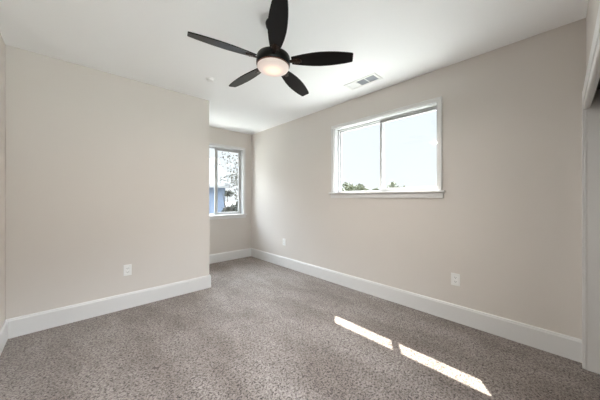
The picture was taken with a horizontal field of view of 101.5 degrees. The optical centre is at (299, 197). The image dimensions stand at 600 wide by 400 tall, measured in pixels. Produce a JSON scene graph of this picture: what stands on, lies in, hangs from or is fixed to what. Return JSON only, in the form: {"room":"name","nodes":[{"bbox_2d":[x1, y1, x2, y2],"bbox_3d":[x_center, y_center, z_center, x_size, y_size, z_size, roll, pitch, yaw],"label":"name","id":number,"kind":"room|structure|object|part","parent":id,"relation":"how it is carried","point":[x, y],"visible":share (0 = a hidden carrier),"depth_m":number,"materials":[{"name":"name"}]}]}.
{"room":"empty bedroom","nodes":[
{"label":"empty bedroom","id":0,"kind":"room"},
{"bbox_2d":[0,33,4,327],"bbox_3d":[-1.374,-0.053,0.777,0.150,2.440,3.564,0,0,-43],"label":"wall","id":1,"kind":"structure","parent":0,"point":[2,44],"depth_m":1.95,"materials":[{"name":"beige paint"}]},
{"bbox_2d":[0,320,7,354],"bbox_3d":[-1.320,1.087,0.841,0.016,0.161,3.264,0,0,-43],"label":"baseboard","id":2,"kind":"structure","parent":1,"relation":"attached to","point":[4,328],"depth_m":1.92,"materials":[{"name":"white"}]},
{"bbox_2d":[5,45,208,318],"bbox_3d":[-1.860,-0.053,2.666,1.720,2.440,0.140,0,0,-43],"label":"wall","id":3,"kind":"structure","parent":0,"point":[105,172],"depth_m":2.41,"materials":[{"name":"beige paint"}]},
{"bbox_2d":[5,275,210,338],"bbox_3d":[-1.801,1.087,2.615,1.736,0.161,0.016,0,0,-43],"label":"baseboard","id":4,"kind":"structure","parent":3,"relation":"attached to","point":[30,323],"depth_m":2.42,"materials":[{"name":"white wood"}]},
{"bbox_2d":[123,264,131,275],"bbox_3d":[-1.827,0.764,2.595,0.072,0.115,0.010,0,0,-43],"label":"wall outlet","id":5,"kind":"object","parent":3,"relation":"attached to","point":[127,269],"visible":1,"depth_m":2.59,"materials":[{"name":"white plastic"}]},
{"bbox_2d":[209,126,250,254],"bbox_3d":[-1.577,-0.053,4.489,1.483,2.440,0.160,0,0,-43],"label":"wall","id":6,"kind":"structure","parent":0,"point":[225,235],"depth_m":4.67,"materials":[{"name":"beige paint"}]},
{"bbox_2d":[209,142,246,219],"bbox_3d":[-1.517,-0.298,4.507,1.132,1.370,0.195,0,0,-43],"label":"window","id":7,"kind":"structure","parent":6,"relation":"in","point":[240,213],"depth_m":4.68,"materials":[{"name":"white"}]},
{"bbox_3d":[-1.731,-0.311,4.402,0.516,1.233,0.024,0,0,-43],"label":"sash","id":8,"kind":"part","parent":7,"relation":"part of","materials":[{"name":"glass"}]},
{"bbox_3d":[-1.381,-0.311,4.688,0.525,1.223,0.024,0,0,-43],"label":"sash","id":9,"kind":"part","parent":7,"relation":"part of","materials":[{"name":"glass"}]},
{"bbox_3d":[-1.491,0.322,4.480,1.132,0.020,0.120,0,0,-43],"label":"sill","id":10,"kind":"part","parent":7,"relation":"part of","materials":[{"name":"white wood"}]},
{"bbox_2d":[209,248,250,263],"bbox_3d":[-1.462,1.087,4.476,1.333,0.161,0.016,0,0,-43],"label":"baseboard","id":11,"kind":"structure","parent":6,"relation":"attached to","point":[225,256],"depth_m":4.60,"materials":[{"name":"white wood"}]},
{"bbox_2d":[0,0,587,134],"bbox_3d":[-0.345,-1.333,2.029,3.363,0.120,5.436,0,0,-43],"label":"ceiling","id":12,"kind":"structure","parent":0,"point":[145,41],"depth_m":1.93,"materials":[{"name":"white paint"}]},
{"bbox_2d":[205,77,214,81],"bbox_3d":[-0.961,-1.261,2.620,0.094,0.024,0.094,0,0,-43],"label":"smoke detector","id":13,"kind":"object","parent":12,"relation":"attached to","point":[209,79],"visible":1,"depth_m":2.60,"materials":[{"name":"white plastic"}]},
{"bbox_2d":[187,0,352,95],"bbox_3d":[-0.225,-1.096,1.796,1.093,0.354,1.058,0,0,-43],"label":"ceiling fan","id":14,"kind":"object","parent":12,"relation":"hanging from","point":[273,61],"visible":1,"depth_m":1.69,"materials":[{"name":"black wood"}]},
{"bbox_3d":[-0.503,-1.002,1.609,0.431,0.007,0.116,3,13,-28],"label":"blade","id":15,"kind":"part","parent":14,"relation":"part of","materials":[{"name":"black laminate"}]},
{"bbox_3d":[-0.446,-0.986,2.017,0.431,0.007,0.116,0,12,44],"label":"blade","id":16,"kind":"part","parent":14,"relation":"part of","materials":[{"name":"black laminate"}]},
{"bbox_3d":[-0.195,-0.936,1.772,0.227,0.031,0.227,4,-3,-43],"label":"lamp glass","id":17,"kind":"part","parent":14,"relation":"part of","materials":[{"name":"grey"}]},
{"bbox_3d":[-0.132,-0.997,1.429,0.116,0.007,0.431,17,-5,-9],"label":"blade","id":18,"kind":"part","parent":14,"relation":"part of","materials":[{"name":"black laminate"}]},
{"bbox_3d":[-0.041,-0.972,2.089,0.116,0.007,0.431,-16,-9,24],"label":"blade","id":19,"kind":"part","parent":14,"relation":"part of","materials":[{"name":"black laminate"}]},
{"bbox_3d":[0.153,-0.979,1.725,0.431,0.007,0.116,1,-17,8],"label":"blade","id":20,"kind":"part","parent":14,"relation":"part of","materials":[{"name":"black laminate"}]},
{"bbox_2d":[343,72,382,89],"bbox_3d":[0.687,-1.270,2.684,0.176,0.007,0.390,0,0,-43],"label":"ceiling vent","id":21,"kind":"object","parent":12,"relation":"in","point":[373,77],"visible":1,"depth_m":2.67,"materials":[{"name":"white plastic"}]},
{"bbox_2d":[0,256,599,399],"bbox_3d":[-0.345,1.267,2.029,3.363,0.200,5.436,0,0,-43],"label":"floor","id":22,"kind":"structure","parent":0,"point":[261,330],"depth_m":1.85,"materials":[{"name":"beige carpet"}]},
{"bbox_2d":[251,18,585,338],"bbox_3d":[0.825,-0.053,3.123,0.160,2.440,5.436,0,0,-43],"label":"wall","id":23,"kind":"structure","parent":0,"point":[508,218],"depth_m":2.20,"materials":[{"name":"beige paint"}]},
{"bbox_2d":[329,96,444,197],"bbox_3d":[0.958,-0.495,2.940,0.195,0.991,1.442,0,0,-43],"label":"window","id":24,"kind":"structure","parent":23,"relation":"in","point":[434,104],"depth_m":2.88,"materials":[{"name":"white plastic"}]},
{"bbox_3d":[0.796,-0.509,3.215,0.024,0.854,0.657,0,0,-43],"label":"sash","id":25,"kind":"part","parent":24,"relation":"part of","materials":[{"name":"glass"}]},
{"bbox_3d":[0.931,-0.065,2.914,0.120,0.020,1.442,0,0,-43],"label":"sill","id":26,"kind":"part","parent":24,"relation":"part of","materials":[{"name":"white wood"}]},
{"bbox_3d":[1.200,-0.509,2.739,0.024,0.844,0.656,0,0,-43],"label":"sash","id":27,"kind":"part","parent":24,"relation":"part of","materials":[{"name":"grey plastic"}]},
{"bbox_2d":[251,248,581,362],"bbox_3d":[0.507,1.087,3.334,0.016,0.161,4.374,0,0,-43],"label":"baseboard","id":28,"kind":"structure","parent":23,"relation":"attached to","point":[566,346],"depth_m":2.31,"materials":[{"name":"white wood"}]},
{"bbox_2d":[451,273,459,285],"bbox_3d":[1.467,0.769,2.312,0.010,0.115,0.072,0,0,-43],"label":"wall outlet","id":29,"kind":"object","parent":23,"relation":"attached to","point":[455,278],"visible":1,"depth_m":2.31,"materials":[{"name":"white plastic"}]},
{"bbox_2d":[586,0,599,70],"bbox_3d":[1.364,-0.053,1.034,1.905,2.440,0.120,0,0,-43],"label":"wall","id":30,"kind":"structure","parent":0,"point":[593,5],"depth_m":1.47,"materials":[{"name":"beige paint"}]},
{"bbox_2d":[582,4,599,369],"bbox_3d":[1.392,0.204,1.157,1.694,1.925,0.021,0,0,-43],"label":"trim","id":31,"kind":"structure","parent":30,"relation":"attached to","point":[594,58],"depth_m":1.67,"materials":[{"name":"white wood"}]},
{"bbox_2d":[587,65,599,373],"bbox_3d":[1.438,0.222,1.103,1.530,1.890,0.120,0,0,-43],"label":"trim","id":32,"kind":"structure","parent":30,"relation":"attached to","point":[593,109],"depth_m":1.64,"materials":[{"name":"white wood"}]},
{"bbox_2d":[592,79,599,101],"bbox_3d":[1.440,-0.682,1.100,1.500,0.098,0.096,0,0,-43],"label":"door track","id":33,"kind":"object","parent":30,"relation":"attached to","point":[598,85],"visible":0.02,"depth_m":1.55,"materials":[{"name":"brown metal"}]},
{"label":"outside","id":34,"kind":"structure","parent":0,"visible":0},
{"label":"ground","id":35,"kind":"structure","parent":34,"visible":0},
{"bbox_2d":[209,158,229,213],"bbox_3d":[-9.508,0.772,13.980,9.400,6.790,6.910,0,0,-28],"label":"neighbor house","id":36,"kind":"structure","parent":35,"relation":"on","point":[221,186],"depth_m":13.29,"materials":[{"name":"blue"}]},
{"bbox_2d":[218,151,237,199],"bbox_3d":[-2.817,0.801,12.698,3.065,6.933,3.026,0,0,-43],"label":"tree","id":37,"kind":"object","parent":35,"relation":"on","point":[233,173],"visible":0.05,"depth_m":12.23,"materials":[{"name":"green plant"}]},
{"bbox_2d":[221,190,237,211],"bbox_3d":[-2.877,1.948,10.322,1.076,4.637,1.002,0,0,-43],"label":"bush","id":38,"kind":"object","parent":35,"relation":"on","point":[234,207],"visible":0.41,"depth_m":10.21,"materials":[{"name":"green plant"}]},
{"bbox_2d":[342,182,352,188],"bbox_3d":[14.615,-0.304,71.167,6.257,9.142,7.083,0,0,-43],"label":"tree","id":39,"kind":"object","parent":35,"relation":"on","point":[345,184],"visible":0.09,"depth_m":72.65,"materials":[{"name":"green plant"}]},
{"bbox_2d":[345,183,365,190],"bbox_3d":[13.076,0.362,57.332,5.043,7.810,5.083,0,0,-43],"label":"tree","id":40,"kind":"object","parent":35,"relation":"on","point":[359,187],"visible":0.42,"depth_m":56.62,"materials":[{"name":"green plant"}]},
{"bbox_2d":[387,181,404,187],"bbox_3d":[22.497,0.178,56.310,5.543,8.179,4.658,0,0,-12],"label":"tree","id":41,"kind":"object","parent":35,"relation":"on","point":[393,184],"visible":0.08,"depth_m":56.92,"materials":[{"name":"green plant"}]}
]}

